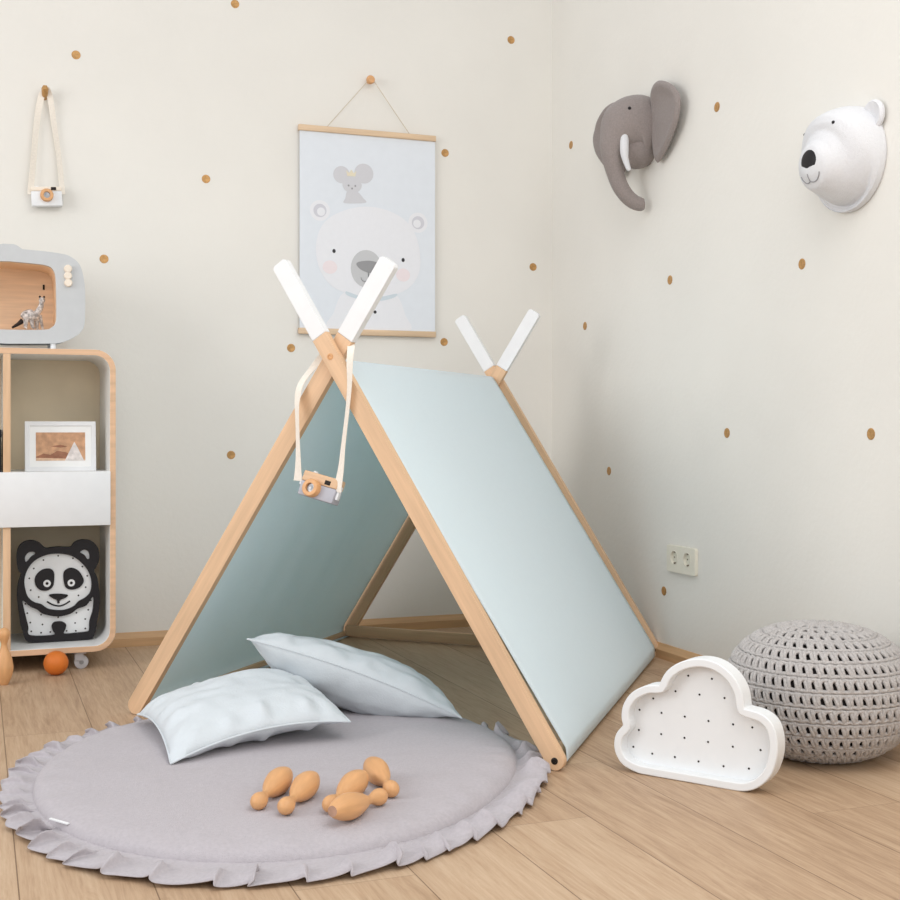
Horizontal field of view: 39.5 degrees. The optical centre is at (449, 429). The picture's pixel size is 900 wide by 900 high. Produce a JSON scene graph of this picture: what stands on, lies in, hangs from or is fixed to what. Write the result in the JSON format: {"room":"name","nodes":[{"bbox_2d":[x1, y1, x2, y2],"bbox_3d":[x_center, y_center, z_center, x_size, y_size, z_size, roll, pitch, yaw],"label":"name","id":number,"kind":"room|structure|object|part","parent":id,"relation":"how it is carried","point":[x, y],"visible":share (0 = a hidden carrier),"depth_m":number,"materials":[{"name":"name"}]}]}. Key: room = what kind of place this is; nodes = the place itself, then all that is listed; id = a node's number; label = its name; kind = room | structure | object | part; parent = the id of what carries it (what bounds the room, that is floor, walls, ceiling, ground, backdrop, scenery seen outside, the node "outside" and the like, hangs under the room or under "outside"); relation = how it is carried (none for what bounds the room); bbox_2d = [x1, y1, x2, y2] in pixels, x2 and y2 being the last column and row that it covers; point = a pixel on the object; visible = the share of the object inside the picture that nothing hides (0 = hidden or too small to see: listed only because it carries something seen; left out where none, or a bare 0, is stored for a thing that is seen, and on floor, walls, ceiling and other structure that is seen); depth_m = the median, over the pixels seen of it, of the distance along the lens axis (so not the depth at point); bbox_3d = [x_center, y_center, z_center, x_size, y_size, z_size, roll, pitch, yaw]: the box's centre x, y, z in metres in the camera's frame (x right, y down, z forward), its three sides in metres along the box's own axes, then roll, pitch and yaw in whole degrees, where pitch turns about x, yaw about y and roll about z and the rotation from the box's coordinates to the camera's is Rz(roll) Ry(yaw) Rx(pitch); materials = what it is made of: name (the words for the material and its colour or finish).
{"room":"children's room","nodes":[
{"label":"children's room","id":0,"kind":"room"},
{"bbox_2d":[0,0,551,632],"bbox_3d":[-1.754,-0.630,3.977,4.735,2.700,0.100,0,0,-21],"label":"wall","id":1,"kind":"structure","parent":0,"point":[192,313],"depth_m":4.29,"materials":[{"name":"paint"}]},
{"bbox_2d":[41,85,47,99],"bbox_3d":[-1.312,-1.093,4.063,0.024,0.039,0.052,0,0,-21],"label":"wall hook","id":2,"kind":"object","parent":1,"relation":"attached to","point":[44,88],"visible":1,"depth_m":4.05,"materials":[{"name":"brown wood"}]},
{"bbox_2d":[27,87,64,206],"bbox_3d":[-1.304,-0.917,4.058,0.118,0.392,0.052,0,0,-21],"label":"camera","id":3,"kind":"object","parent":2,"relation":"hanging from","point":[40,196],"visible":1,"depth_m":4.06,"materials":[{"name":"white paint"}]},
{"bbox_3d":[-1.308,-0.779,4.065,0.095,0.014,0.036,-4,2,-21],"label":"plate","id":4,"kind":"part","parent":3,"relation":"part of","materials":[{"name":"beige paint"}]},
{"bbox_2d":[71,50,80,58],"bbox_3d":[-1.228,-1.232,4.121,0.029,0.029,0.002,0,0,-21],"label":"sticker","id":5,"kind":"object","parent":1,"relation":"attached to","point":[75,54],"visible":1,"depth_m":4.12,"materials":[{"name":"brown paper"}]},
{"bbox_2d":[100,255,107,262],"bbox_3d":[-1.145,-0.566,4.153,0.029,0.029,0.002,0,0,-21],"label":"sticker","id":6,"kind":"object","parent":1,"relation":"attached to","point":[103,258],"visible":1,"depth_m":4.15,"materials":[{"name":"brown paper"}]},
{"bbox_2d":[202,175,209,182],"bbox_3d":[-0.830,-0.855,4.272,0.029,0.029,0.002,0,0,-21],"label":"sticker","id":7,"kind":"object","parent":1,"relation":"attached to","point":[205,178],"visible":1,"depth_m":4.27,"materials":[{"name":"brown paper"}]},
{"bbox_2d":[227,451,234,458],"bbox_3d":[-0.750,0.086,4.302,0.029,0.029,0.002,0,0,-21],"label":"sticker","id":8,"kind":"object","parent":1,"relation":"attached to","point":[230,454],"visible":1,"depth_m":4.30,"materials":[{"name":"gold metal"}]},
{"bbox_2d":[231,0,238,7],"bbox_3d":[-0.738,-1.462,4.307,0.029,0.029,0.002,0,0,-21],"label":"sticker","id":9,"kind":"object","parent":1,"relation":"attached to","point":[234,3],"visible":1,"depth_m":4.31,"materials":[{"name":"brown paper"}]},
{"bbox_2d":[287,344,294,351],"bbox_3d":[-0.554,-0.286,4.376,0.029,0.029,0.002,0,0,-21],"label":"sticker","id":10,"kind":"object","parent":1,"relation":"attached to","point":[290,347],"visible":1,"depth_m":4.38,"materials":[{"name":"gold metal"}]},
{"bbox_2d":[107,612,493,647],"bbox_3d":[-1.780,0.697,3.905,4.635,0.046,0.016,0,0,-21],"label":"baseboard","id":11,"kind":"structure","parent":1,"relation":"attached to","point":[145,638],"depth_m":4.49,"materials":[{"name":"brown wood"}]},
{"bbox_2d":[298,82,435,337],"bbox_3d":[-0.289,-0.795,4.459,0.509,0.919,0.025,0,0,-21],"label":"poster","id":12,"kind":"object","parent":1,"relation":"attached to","point":[366,196],"visible":0.84,"depth_m":4.46,"materials":[{"name":"paper"}]},
{"bbox_3d":[-0.287,-1.159,4.454,0.306,0.190,0.013,0,0,-21],"label":"hanging cord","id":13,"kind":"part","parent":12,"relation":"part of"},
{"bbox_2d":[366,75,374,83],"bbox_3d":[-0.285,-1.241,4.457,0.031,0.031,0.042,0,0,-21],"label":"wall hook","id":14,"kind":"object","parent":1,"relation":"attached to","point":[370,79],"visible":1,"depth_m":4.44,"materials":[{"name":"brown wood"}]},
{"bbox_2d":[440,338,447,345],"bbox_3d":[-0.021,-0.321,4.578,0.029,0.029,0.002,0,0,-21],"label":"sticker","id":15,"kind":"object","parent":1,"relation":"attached to","point":[444,342],"visible":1,"depth_m":4.58,"materials":[{"name":"gold metal"}]},
{"bbox_2d":[441,149,448,156],"bbox_3d":[-0.018,-1.011,4.579,0.029,0.029,0.002,0,0,-21],"label":"sticker","id":16,"kind":"object","parent":1,"relation":"attached to","point":[444,152],"visible":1,"depth_m":4.58,"materials":[{"name":"brown paper"}]},
{"bbox_2d":[507,36,514,43],"bbox_3d":[0.228,-1.452,4.672,0.029,0.029,0.002,0,0,-21],"label":"sticker","id":17,"kind":"object","parent":1,"relation":"attached to","point":[510,39],"visible":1,"depth_m":4.67,"materials":[{"name":"brown paper"}]},
{"bbox_2d":[530,263,536,270],"bbox_3d":[0.311,-0.611,4.704,0.029,0.029,0.002,0,0,-21],"label":"sticker","id":18,"kind":"object","parent":1,"relation":"attached to","point":[533,266],"visible":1,"depth_m":4.71,"materials":[{"name":"gold metal"}]},
{"bbox_2d":[0,625,899,899],"bbox_3d":[-0.711,0.750,1.222,4.735,0.060,5.990,0,0,-21],"label":"floor","id":19,"kind":"structure","parent":0,"point":[599,828],"depth_m":2.26,"materials":[{"name":"brown wood"}]},
{"bbox_2d":[0,628,13,684],"bbox_3d":[-1.261,0.639,3.549,0.051,0.161,0.051,0,0,-21],"label":"pin","id":20,"kind":"object","parent":19,"relation":"on","point":[6,662],"visible":1,"depth_m":3.54,"materials":[{"name":"brown wood"}]},
{"bbox_2d":[43,651,68,674],"bbox_3d":[-1.158,0.684,3.688,0.071,0.071,0.071,0,0,-21],"label":"ball","id":21,"kind":"object","parent":19,"relation":"on","point":[55,662],"visible":1,"depth_m":3.66,"materials":[{"name":"orange paint"}]},
{"bbox_2d":[0,347,115,668],"bbox_3d":[-1.513,0.239,3.785,0.948,0.962,0.348,0,0,-21],"label":"bookcase","id":22,"kind":"object","parent":19,"relation":"on","point":[49,508],"visible":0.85,"depth_m":3.83,"materials":[{"name":"white laminate"}]},
{"bbox_2d":[0,429,1,471],"bbox_3d":[-1.475,0.062,3.769,0.239,0.128,0.215,0,0,-21],"label":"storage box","id":23,"kind":"object","parent":22,"relation":"on","point":[0,429],"visible":0.96,"depth_m":3.71,"materials":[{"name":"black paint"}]},
{"bbox_2d":[0,244,84,348],"bbox_3d":[-1.339,-0.396,3.794,0.440,0.308,0.210,0,0,-21],"label":"television","id":24,"kind":"object","parent":22,"relation":"on","point":[26,275],"visible":1,"depth_m":3.78,"materials":[{"name":"grey paint"}]},
{"bbox_2d":[12,296,44,329],"bbox_3d":[-1.275,-0.355,3.795,0.097,0.105,0.037,0,0,-21],"label":"animal figurine","id":25,"kind":"object","parent":24,"relation":"in","point":[29,315],"visible":1,"depth_m":3.79,"materials":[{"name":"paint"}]},
{"bbox_3d":[-1.145,-0.463,3.763,0.024,0.024,0.014,0,0,-21],"label":"knob","id":26,"kind":"part","parent":24,"relation":"part of","materials":[{"name":"beige paint"}]},
{"bbox_3d":[-1.145,-0.483,3.763,0.024,0.024,0.014,0,0,-21],"label":"knob","id":27,"kind":"part","parent":24,"relation":"part of","materials":[{"name":"beige paint"}]},
{"bbox_3d":[-1.144,-0.441,3.763,0.024,0.024,0.014,0,0,-21],"label":"knob","id":28,"kind":"part","parent":24,"relation":"part of","materials":[{"name":"beige paint"}]},
{"bbox_3d":[-1.514,0.134,3.789,0.912,0.016,0.316,0,0,-21],"label":"shelf","id":29,"kind":"part","parent":22,"relation":"part of","materials":[{"name":"white laminate"}]},
{"bbox_3d":[-1.452,0.205,3.632,0.910,0.162,0.017,0,0,-21],"label":"drawer","id":30,"kind":"part","parent":22,"relation":"part of","materials":[{"name":"white paint"}]},
{"bbox_2d":[16,539,99,641],"bbox_3d":[-1.205,0.493,3.862,0.244,0.314,0.032,0,0,-21],"label":"lamp","id":31,"kind":"object","parent":22,"relation":"in","point":[58,593],"visible":1,"depth_m":3.85,"materials":[{"name":"black paint"}]},
{"bbox_2d":[25,421,95,471],"bbox_3d":[-1.202,0.051,3.872,0.209,0.154,0.070,0,0,-21],"label":"picture frame","id":32,"kind":"object","parent":22,"relation":"on","point":[49,445],"visible":1,"depth_m":3.85,"materials":[{"name":"white paint"}]},
{"bbox_2d":[36,432,84,460],"bbox_3d":[-1.195,0.051,3.852,0.145,0.087,0.001,0,-7,-21],"label":"photo","id":33,"kind":"object","parent":32,"relation":"attached to","point":[50,446],"depth_m":3.85},
{"bbox_2d":[0,707,550,887],"bbox_3d":[-0.333,0.699,2.598,1.174,0.040,1.272,0,0,-21],"label":"floor mat","id":34,"kind":"object","parent":19,"relation":"on","point":[111,800],"visible":0.73,"depth_m":2.34,"materials":[{"name":"grey fabric"}]},
{"bbox_2d":[137,668,350,764],"bbox_3d":[-0.478,0.626,2.856,0.417,0.132,0.480,0,0,-21],"label":"pillow","id":35,"kind":"object","parent":34,"relation":"on","point":[259,704],"visible":0.99,"depth_m":2.73,"materials":[{"name":"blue fabric"}]},
{"bbox_2d":[250,766,292,809],"bbox_3d":[-0.327,0.659,2.322,0.048,0.048,0.166,0,0,8],"label":"pin","id":36,"kind":"object","parent":34,"relation":"on","point":[278,780],"visible":1,"depth_m":2.31,"materials":[{"name":"brown wood"}]},
{"bbox_2d":[277,771,319,814],"bbox_3d":[-0.273,0.659,2.293,0.048,0.048,0.166,0,0,8],"label":"pin","id":37,"kind":"object","parent":34,"relation":"on","point":[305,785],"visible":1,"depth_m":2.28,"materials":[{"name":"brown wood"}]},
{"bbox_2d":[322,769,368,812],"bbox_3d":[-0.194,0.659,2.305,0.048,0.048,0.166,0,0,24],"label":"pin","id":38,"kind":"object","parent":34,"relation":"on","point":[357,780],"visible":0.66,"depth_m":2.31,"materials":[{"name":"brown wood"}]},
{"bbox_2d":[247,632,461,718],"bbox_3d":[-0.226,0.596,3.093,0.523,0.214,0.272,0,0,3],"label":"pillow","id":39,"kind":"object","parent":34,"relation":"on","point":[355,680],"visible":0.84,"depth_m":2.98,"materials":[{"name":"blue fabric"}]},
{"bbox_2d":[328,788,387,820],"bbox_3d":[-0.164,0.659,2.229,0.048,0.048,0.166,0,0,25],"label":"pin","id":40,"kind":"object","parent":34,"relation":"on","point":[347,806],"visible":1,"depth_m":2.18,"materials":[{"name":"brown wood"}]},
{"bbox_2d":[363,756,399,797],"bbox_3d":[-0.134,0.659,2.397,0.048,0.048,0.166,0,0,-14],"label":"pin","id":41,"kind":"object","parent":34,"relation":"on","point":[378,771],"visible":0.92,"depth_m":2.39,"materials":[{"name":"brown wood"}]},
{"bbox_2d":[128,257,657,770],"bbox_3d":[-0.064,0.159,3.522,1.181,1.120,1.452,0,0,20],"label":"tent","id":42,"kind":"object","parent":19,"relation":"on","point":[453,458],"visible":0.96,"depth_m":3.29,"materials":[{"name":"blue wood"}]},
{"bbox_3d":[-0.522,0.250,3.048,0.045,1.122,0.019,37,15,22],"label":"leg","id":43,"kind":"part","parent":42,"relation":"part of","materials":[{"name":"brown wood"}]},
{"bbox_3d":[-0.564,0.707,3.807,0.012,0.017,1.232,0,0,20],"label":"rail","id":44,"kind":"part","parent":42,"relation":"part of","materials":[{"name":"brown wood"}]},
{"bbox_2d":[294,344,354,505],"bbox_3d":[-0.290,-0.014,2.915,0.159,0.377,0.096,0,0,12],"label":"camera","id":45,"kind":"object","parent":42,"relation":"hanging from","point":[313,485],"visible":0.91,"depth_m":2.88,"materials":[{"name":"white fabric"}]},
{"bbox_3d":[-0.292,0.118,2.907,0.096,0.024,0.036,14,-8,26],"label":"plate","id":46,"kind":"part","parent":45,"relation":"part of","materials":[{"name":"brown wood"}]},
{"bbox_3d":[0.126,0.698,4.164,1.058,0.037,0.018,0,0,23],"label":"rail","id":47,"kind":"part","parent":42,"relation":"part of","materials":[{"name":"brown wood"}]},
{"bbox_3d":[-0.095,0.255,4.279,0.041,1.090,0.019,34,13,19],"label":"leg","id":48,"kind":"part","parent":42,"relation":"part of","materials":[{"name":"brown wood"}]},
{"bbox_3d":[-0.032,0.250,2.783,0.041,1.106,0.019,-35,-15,22],"label":"leg","id":49,"kind":"part","parent":42,"relation":"part of","materials":[{"name":"brown wood"}]},
{"bbox_3d":[0.432,0.697,3.326,0.016,0.034,1.336,0,0,18],"label":"rail","id":50,"kind":"part","parent":42,"relation":"part of","materials":[{"name":"brown wood"}]},
{"bbox_3d":[0.397,0.256,4.097,0.041,1.082,0.019,-34,-12,19],"label":"leg","id":51,"kind":"part","parent":42,"relation":"part of","materials":[{"name":"brown wood"}]},
{"bbox_2d":[614,656,784,790],"bbox_3d":[0.506,0.592,2.574,0.358,0.256,0.044,0,0,35],"label":"lamp","id":52,"kind":"object","parent":19,"relation":"on","point":[700,724],"visible":1,"depth_m":2.57,"materials":[{"name":"white paint"}]},
{"bbox_2d":[728,619,899,764],"bbox_3d":[0.821,0.575,2.794,0.417,0.294,0.416,0,0,40],"label":"pouf","id":53,"kind":"object","parent":19,"relation":"on","point":[833,687],"visible":0.84,"depth_m":2.63,"materials":[{"name":"grey fabric"}]},
{"bbox_2d":[552,0,899,660],"bbox_3d":[1.474,-0.630,1.996,0.100,2.700,5.890,0,0,-21],"label":"wall","id":54,"kind":"structure","parent":0,"point":[794,514],"depth_m":3.62,"materials":[{"name":"paint"}]},
{"bbox_2d":[593,80,680,210],"bbox_3d":[0.559,-0.897,4.044,0.175,0.387,0.540,0,0,-21],"label":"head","id":55,"kind":"object","parent":54,"relation":"attached to","point":[632,131],"visible":1,"depth_m":3.97},
{"bbox_2d":[661,586,665,595],"bbox_3d":[0.675,0.508,3.963,0.002,0.029,0.029,0,0,-21],"label":"sticker","id":56,"kind":"object","parent":54,"relation":"attached to","point":[663,590],"visible":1,"depth_m":3.96,"materials":[{"name":"brown paper"}]},
{"bbox_2d":[667,275,671,284],"bbox_3d":[0.688,-0.470,3.929,0.002,0.029,0.029,0,0,-21],"label":"sticker","id":57,"kind":"object","parent":54,"relation":"attached to","point":[669,280],"visible":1,"depth_m":3.93,"materials":[{"name":"gold metal"}]},
{"bbox_2d":[654,641,702,663],"bbox_3d":[1.423,0.697,1.968,0.016,0.046,5.874,0,0,-21],"label":"baseboard","id":58,"kind":"structure","parent":54,"relation":"attached to","point":[666,652],"depth_m":3.89,"materials":[{"name":"brown wood"}]},
{"bbox_2d":[667,544,697,575],"bbox_3d":[0.712,0.399,3.852,0.012,0.082,0.164,0,0,-21],"label":"wall socket","id":59,"kind":"object","parent":54,"relation":"attached to","point":[680,559],"visible":1,"depth_m":3.84,"materials":[{"name":"beige plastic"}]},
{"bbox_2d":[670,550,677,564],"bbox_3d":[0.698,0.395,3.887,0.012,0.045,0.045,0,0,-21],"label":"outlet","id":60,"kind":"object","parent":59,"relation":"attached to","point":[673,553],"depth_m":3.90,"materials":[{"name":"beige plastic"}]},
{"bbox_2d":[683,553,690,566],"bbox_3d":[0.725,0.395,3.816,0.012,0.045,0.045,0,0,-21],"label":"outlet","id":61,"kind":"object","parent":59,"relation":"attached to","point":[686,556],"depth_m":3.83,"materials":[{"name":"beige plastic"}]},
{"bbox_2d":[714,102,719,111],"bbox_3d":[0.782,-0.947,3.680,0.002,0.029,0.029,0,0,-21],"label":"sticker","id":62,"kind":"object","parent":54,"relation":"attached to","point":[717,105],"visible":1,"depth_m":3.68,"materials":[{"name":"brown paper"}]},
{"bbox_2d":[724,428,729,437],"bbox_3d":[0.801,0.009,3.631,0.002,0.029,0.029,0,0,-21],"label":"sticker","id":63,"kind":"object","parent":54,"relation":"attached to","point":[726,431],"visible":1,"depth_m":3.63,"materials":[{"name":"gold metal"}]},
{"bbox_2d":[798,258,804,269],"bbox_3d":[0.925,-0.437,3.302,0.002,0.029,0.029,0,0,-21],"label":"sticker","id":64,"kind":"object","parent":54,"relation":"attached to","point":[801,264],"visible":1,"depth_m":3.30,"materials":[{"name":"gold metal"}]},
{"bbox_2d":[799,99,886,212],"bbox_3d":[0.934,-0.669,3.089,0.136,0.261,0.264,0,0,-21],"label":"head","id":65,"kind":"object","parent":54,"relation":"attached to","point":[842,160],"visible":1,"depth_m":3.02},
{"bbox_2d":[867,428,874,439],"bbox_3d":[1.022,0.010,3.047,0.002,0.029,0.029,0,0,-21],"label":"sticker","id":66,"kind":"object","parent":54,"relation":"attached to","point":[870,433],"visible":1,"depth_m":3.05,"materials":[{"name":"gold metal"}]}
]}

